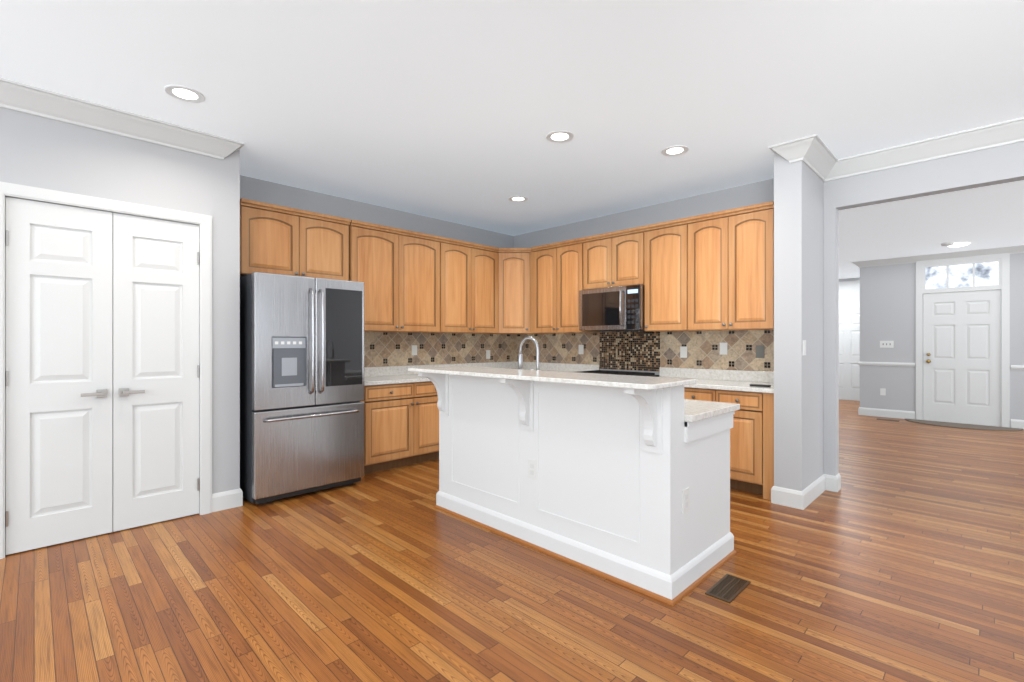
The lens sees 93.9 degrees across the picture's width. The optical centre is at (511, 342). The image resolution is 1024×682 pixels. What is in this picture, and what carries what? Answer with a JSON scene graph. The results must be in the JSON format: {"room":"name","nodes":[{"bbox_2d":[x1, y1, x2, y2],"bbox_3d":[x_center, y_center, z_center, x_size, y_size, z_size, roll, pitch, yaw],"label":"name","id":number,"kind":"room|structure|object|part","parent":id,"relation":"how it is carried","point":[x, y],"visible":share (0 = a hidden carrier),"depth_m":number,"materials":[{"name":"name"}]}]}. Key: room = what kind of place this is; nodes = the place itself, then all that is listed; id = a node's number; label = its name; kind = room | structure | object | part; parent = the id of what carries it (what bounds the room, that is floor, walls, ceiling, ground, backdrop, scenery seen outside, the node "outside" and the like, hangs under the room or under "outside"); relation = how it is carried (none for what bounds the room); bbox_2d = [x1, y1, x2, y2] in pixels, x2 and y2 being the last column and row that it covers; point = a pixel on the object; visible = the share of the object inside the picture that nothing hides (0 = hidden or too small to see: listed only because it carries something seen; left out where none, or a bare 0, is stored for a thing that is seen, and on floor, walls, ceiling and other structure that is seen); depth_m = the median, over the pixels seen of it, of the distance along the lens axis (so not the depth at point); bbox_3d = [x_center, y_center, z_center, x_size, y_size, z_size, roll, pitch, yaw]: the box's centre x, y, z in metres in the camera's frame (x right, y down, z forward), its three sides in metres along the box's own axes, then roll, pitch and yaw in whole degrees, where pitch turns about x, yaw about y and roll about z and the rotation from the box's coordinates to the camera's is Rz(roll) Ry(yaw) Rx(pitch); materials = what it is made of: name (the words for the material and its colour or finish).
{"room":"kitchen","nodes":[
{"label":"kitchen","id":0,"kind":"room"},
{"bbox_2d":[0,399,1023,681],"bbox_3d":[3.182,1.290,3.323,17.200,0.080,10.200,0,0,-45],"label":"floor","id":1,"kind":"structure","parent":0,"point":[898,557],"depth_m":2.37,"materials":[{"name":"brown wood"}]},
{"bbox_2d":[240,272,363,503],"bbox_3d":[-1.871,0.360,4.148,0.890,1.780,0.888,0,0,-45],"label":"fridge","id":2,"kind":"object","parent":1,"relation":"on","point":[301,383],"visible":1,"depth_m":3.81,"materials":[{"name":"silver metal"}]},
{"bbox_2d":[360,382,438,473],"bbox_3d":[-1.206,0.825,5.027,1.067,0.850,0.620,0,0,-45],"label":"base cabinet","id":3,"kind":"object","parent":1,"relation":"on","point":[401,421],"depth_m":4.71,"materials":[{"name":"brown wood"}]},
{"bbox_2d":[364,374,430,385],"bbox_3d":[-0.695,0.382,5.519,2.672,0.036,0.645,0,0,-45],"label":"countertop","id":4,"kind":"structure","parent":3,"relation":"on","point":[377,379],"depth_m":4.82,"materials":[{"name":"white stone"}]},
{"bbox_2d":[418,367,736,605],"bbox_3d":[0.303,0.729,3.160,0.998,1.042,1.917,0,0,-45],"label":"kitchen island","id":5,"kind":"object","parent":1,"relation":"on","point":[623,480],"depth_m":2.67,"materials":[{"name":"white painted wood"},{"name":"granite"}]},
{"bbox_2d":[408,366,695,391],"bbox_3d":[0.087,0.196,2.940,0.470,0.023,1.946,0,0,-45],"label":"island countertop","id":6,"kind":"structure","parent":5,"relation":"on","point":[645,383],"depth_m":2.60,"materials":[{"name":"white stone"}]},
{"bbox_2d":[692,404,739,423],"bbox_3d":[0.443,0.382,3.300,0.648,0.035,1.941,0,0,-45],"label":"island countertop","id":7,"kind":"structure","parent":5,"relation":"on","point":[731,407],"depth_m":2.60,"materials":[{"name":"white stone"}]},
{"bbox_2d":[518,336,538,367],"bbox_3d":[0.109,0.161,3.329,0.093,0.407,0.210,0,0,-45],"label":"faucet","id":8,"kind":"object","parent":7,"relation":"on","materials":[{"name":"silver metal"}]},
{"bbox_2d":[578,370,658,376],"bbox_3d":[1.057,0.787,5.137,0.712,0.926,0.762,0,0,-45],"label":"range","id":9,"kind":"object","parent":1,"relation":"on","point":[624,373],"visible":0.12,"depth_m":5.15,"materials":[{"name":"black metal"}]},
{"bbox_2d":[705,574,750,602],"bbox_3d":[1.100,1.246,2.429,0.280,0.007,0.120,0,0,-45],"label":"floor vent","id":10,"kind":"object","parent":1,"relation":"in","point":[728,588],"visible":1,"depth_m":2.42,"materials":[{"name":"brown metal"}]},
{"bbox_2d":[684,386,773,499],"bbox_3d":[1.962,0.825,4.313,0.620,0.850,0.755,0,0,-45],"label":"base cabinet","id":11,"kind":"object","parent":1,"relation":"on","point":[752,432],"depth_m":3.91,"materials":[{"name":"brown wood"}]},
{"bbox_2d":[684,378,773,393],"bbox_3d":[1.823,0.382,4.434,0.645,0.036,1.303,0,0,-45],"label":"countertop","id":12,"kind":"structure","parent":11,"relation":"on","point":[701,383],"depth_m":4.15,"materials":[{"name":"white stone"}]},
{"bbox_2d":[750,384,770,386],"bbox_3d":[2.054,0.356,3.956,0.050,0.015,0.150,0,0,-45],"label":"remote","id":13,"kind":"object","parent":12,"relation":"on","point":[759,385],"visible":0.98,"depth_m":3.94,"materials":[{"name":"black plastic"}]},
{"bbox_2d":[877,418,899,421],"bbox_3d":[6.053,1.247,7.693,0.120,0.006,0.280,0,0,-45],"label":"floor vent","id":14,"kind":"object","parent":1,"relation":"in","point":[887,419],"visible":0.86,"depth_m":7.71,"materials":[{"name":"brown metal"}]},
{"bbox_2d":[905,418,1022,430],"bbox_3d":[6.689,1.244,7.142,0.500,0.011,1.320,0,0,-45],"label":"door mat","id":15,"kind":"object","parent":1,"relation":"on","point":[963,426],"visible":1,"depth_m":7.09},
{"bbox_2d":[0,107,1023,552],"bbox_3d":[3.260,-0.120,3.401,15.820,2.740,10.200,0,0,-45],"label":"wall","id":16,"kind":"structure","parent":0,"point":[76,159],"depth_m":3.67,"materials":[{"name":"grey paint"}]},
{"bbox_2d":[6,197,198,554],"bbox_3d":[-2.606,0.196,3.122,0.966,2.093,0.097,0,0,-45],"label":"pantry doors","id":17,"kind":"structure","parent":16,"relation":"in","point":[58,364],"depth_m":3.07,"materials":[{"name":"white wood"}]},
{"bbox_3d":[-2.594,0.210,3.110,0.964,1.730,0.062,0,0,-45],"label":"pantry doors handles","id":18,"kind":"part","parent":17,"relation":"part of","materials":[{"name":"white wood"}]},
{"bbox_2d":[240,202,351,280],"bbox_3d":[-2.027,-0.863,4.403,0.950,0.588,0.340,0,0,-45],"label":"upper cabinet","id":19,"kind":"object","parent":16,"relation":"attached to","point":[273,239],"depth_m":4.25,"materials":[{"name":"brown wood"}]},
{"bbox_2d":[352,222,443,333],"bbox_3d":[-1.304,-0.637,5.126,1.069,1.041,0.340,0,0,-45],"label":"upper cabinet","id":20,"kind":"object","parent":16,"relation":"attached to","point":[401,272],"depth_m":5.01,"materials":[{"name":"brown wood"}]},
{"bbox_2d":[364,362,511,377],"bbox_3d":[-0.919,0.315,5.728,2.650,0.099,0.010,0,0,-45],"label":"countertop","id":21,"kind":"structure","parent":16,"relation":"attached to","point":[368,370],"depth_m":5.48,"materials":[{"name":"white stone"}]},
{"bbox_2d":[444,238,499,333],"bbox_3d":[-0.608,-0.637,5.823,0.905,1.041,0.340,0,0,-45],"label":"upper cabinet","id":22,"kind":"object","parent":16,"relation":"attached to","point":[471,273],"depth_m":5.71,"materials":[{"name":"brown wood"}]},
{"bbox_2d":[500,248,515,333],"bbox_3d":[0.022,-0.640,6.026,0.285,1.035,0.284,0,0,-45],"label":"upper cabinet","id":23,"kind":"object","parent":16,"relation":"attached to","point":[508,255],"depth_m":6.02,"materials":[{"name":"brown wood"}]},
{"bbox_2d":[0,78,1023,558],"bbox_3d":[3.585,-0.120,3.076,15.580,2.740,9.040,0,0,-45],"label":"trim","id":24,"kind":"structure","parent":16,"relation":"attached to","point":[818,158],"depth_m":3.48,"materials":[{"name":"white wood"}]},
{"bbox_2d":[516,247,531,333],"bbox_3d":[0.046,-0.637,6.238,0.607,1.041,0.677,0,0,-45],"label":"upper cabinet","id":25,"kind":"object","parent":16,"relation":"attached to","point":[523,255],"depth_m":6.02,"materials":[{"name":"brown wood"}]},
{"bbox_2d":[532,238,603,333],"bbox_3d":[0.628,-0.637,5.845,0.340,1.041,0.843,0,0,-45],"label":"upper cabinet","id":26,"kind":"object","parent":16,"relation":"attached to","point":[558,270],"depth_m":5.69,"materials":[{"name":"brown wood"}]},
{"bbox_2d":[584,226,643,289],"bbox_3d":[1.196,-0.877,5.276,0.340,0.562,0.770,0,0,-45],"label":"upper cabinet","id":27,"kind":"object","parent":16,"relation":"attached to","point":[610,260],"depth_m":5.13,"materials":[{"name":"brown wood"}]},
{"bbox_2d":[579,285,644,330],"bbox_3d":[1.149,-0.360,5.229,0.474,0.456,0.762,0,0,-45],"label":"microwave","id":28,"kind":"object","parent":27,"relation":"attached to","point":[621,308],"visible":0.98,"depth_m":5.06,"materials":[{"name":"silver metal"}]},
{"bbox_3d":[1.132,-0.360,4.956,0.063,0.387,0.022,0,0,-45],"label":"handle","id":29,"kind":"part","parent":28,"relation":"part of","materials":[{"name":"silver metal"}]},
{"bbox_2d":[512,362,773,381],"bbox_3d":[1.259,0.315,5.431,0.010,0.099,3.510,0,0,-45],"label":"backsplash","id":30,"kind":"structure","parent":16,"relation":"attached to","point":[665,371],"depth_m":4.89,"materials":[{"name":"white stone"}]},
{"bbox_2d":[640,222,691,333],"bbox_3d":[1.632,-0.637,4.841,0.340,1.041,0.463,0,0,-45],"label":"upper cabinet","id":31,"kind":"object","parent":16,"relation":"attached to","point":[664,243],"depth_m":4.73,"materials":[{"name":"brown wood"}]},
{"bbox_2d":[684,202,773,333],"bbox_3d":[2.061,-0.637,4.412,0.340,1.041,0.755,0,0,-45],"label":"upper cabinet","id":32,"kind":"object","parent":16,"relation":"attached to","point":[707,280],"depth_m":4.28,"materials":[{"name":"brown wood"}]},
{"bbox_2d":[803,340,805,354],"bbox_3d":[2.223,0.040,3.631,0.072,0.116,0.008,0,0,-45],"label":"light switch","id":33,"kind":"object","parent":16,"relation":"attached to","point":[804,341],"depth_m":3.62,"materials":[{"name":"white plastic"}]},
{"bbox_2d":[839,305,859,400],"bbox_3d":[7.280,0.218,10.334,0.030,2.056,1.080,0,0,-45],"label":"hall door","id":34,"kind":"structure","parent":16,"relation":"in","point":[849,351],"depth_m":10.31,"materials":[{"name":"white wood"}]},
{"bbox_2d":[880,388,885,394],"bbox_3d":[6.227,0.830,8.024,0.005,0.116,0.072,0,0,-45],"label":"outlet","id":35,"kind":"object","parent":16,"relation":"attached to","point":[882,390],"depth_m":8.02,"materials":[{"name":"white plastic"}]},
{"bbox_2d":[880,341,893,347],"bbox_3d":[6.262,0.030,7.987,0.008,0.116,0.180,0,0,-45],"label":"light switch","id":36,"kind":"object","parent":16,"relation":"attached to","point":[886,344],"depth_m":7.98,"materials":[{"name":"white plastic"}]},
{"bbox_2d":[923,289,1000,426],"bbox_3d":[6.919,0.231,7.372,0.040,2.030,0.872,0,0,-45],"label":"door leaf","id":37,"kind":"structure","parent":16,"relation":"in","point":[962,347],"depth_m":7.34,"materials":[{"name":"white wood"}]},
{"bbox_2d":[926,262,997,288],"bbox_3d":[6.926,-1.025,7.379,0.010,0.350,0.820,0,0,-45],"label":"window","id":38,"kind":"structure","parent":16,"relation":"in","point":[986,274],"depth_m":7.36,"materials":[{"name":"clear glass"}]},
{"bbox_2d":[0,0,1023,278],"bbox_3d":[3.182,-1.490,3.323,17.200,0.200,10.200,0,0,-45],"label":"ceiling","id":39,"kind":"structure","parent":0,"point":[452,110],"depth_m":2.80,"materials":[{"name":"white paint"}]},
{"bbox_2d":[164,85,204,102],"bbox_3d":[-1.959,-1.486,2.864,0.204,0.007,0.204,0,0,-45],"label":"recessed light","id":40,"kind":"object","parent":39,"relation":"in","point":[184,93],"visible":1,"depth_m":2.86,"materials":[{"name":"white plastic"}]},
{"bbox_2d":[508,196,527,201],"bbox_3d":[0.064,-1.486,4.957,0.204,0.007,0.204,0,0,-45],"label":"recessed light","id":41,"kind":"object","parent":39,"relation":"in","point":[518,198],"visible":0.98,"depth_m":4.94,"materials":[{"name":"white plastic"}]},
{"bbox_2d":[546,130,573,142],"bbox_3d":[0.346,-1.486,3.458,0.204,0.007,0.204,0,0,-45],"label":"recessed light","id":42,"kind":"object","parent":39,"relation":"in","point":[561,136],"visible":1,"depth_m":3.45,"materials":[{"name":"white plastic"}]},
{"bbox_2d":[661,145,688,155],"bbox_3d":[1.266,-1.486,3.712,0.204,0.007,0.204,0,0,-45],"label":"recessed light","id":43,"kind":"object","parent":39,"relation":"in","point":[676,150],"visible":0.98,"depth_m":3.71,"materials":[{"name":"white plastic"}]},
{"bbox_2d":[941,242,953,245],"bbox_3d":[6.102,-1.373,6.696,0.140,0.035,0.140,0,0,-45],"label":"smoke detector","id":44,"kind":"object","parent":39,"relation":"attached to","point":[948,244],"visible":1,"depth_m":6.65,"materials":[{"name":"white plastic"}]},
{"bbox_2d":[948,242,969,246],"bbox_3d":[6.314,-1.375,6.767,0.250,0.030,0.250,0,0,-45],"label":"recessed light","id":45,"kind":"object","parent":39,"relation":"in","point":[960,244],"visible":0.88,"depth_m":6.70,"materials":[{"name":"white"}]},
{"bbox_2d":[543,370,579,371],"bbox_3d":[0.532,0.382,5.725,0.645,0.036,0.800,0,0,-45],"label":"countertop","id":46,"kind":"structure","parent":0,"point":[543,370],"depth_m":6.00,"materials":[{"name":"white stone"}]}
]}

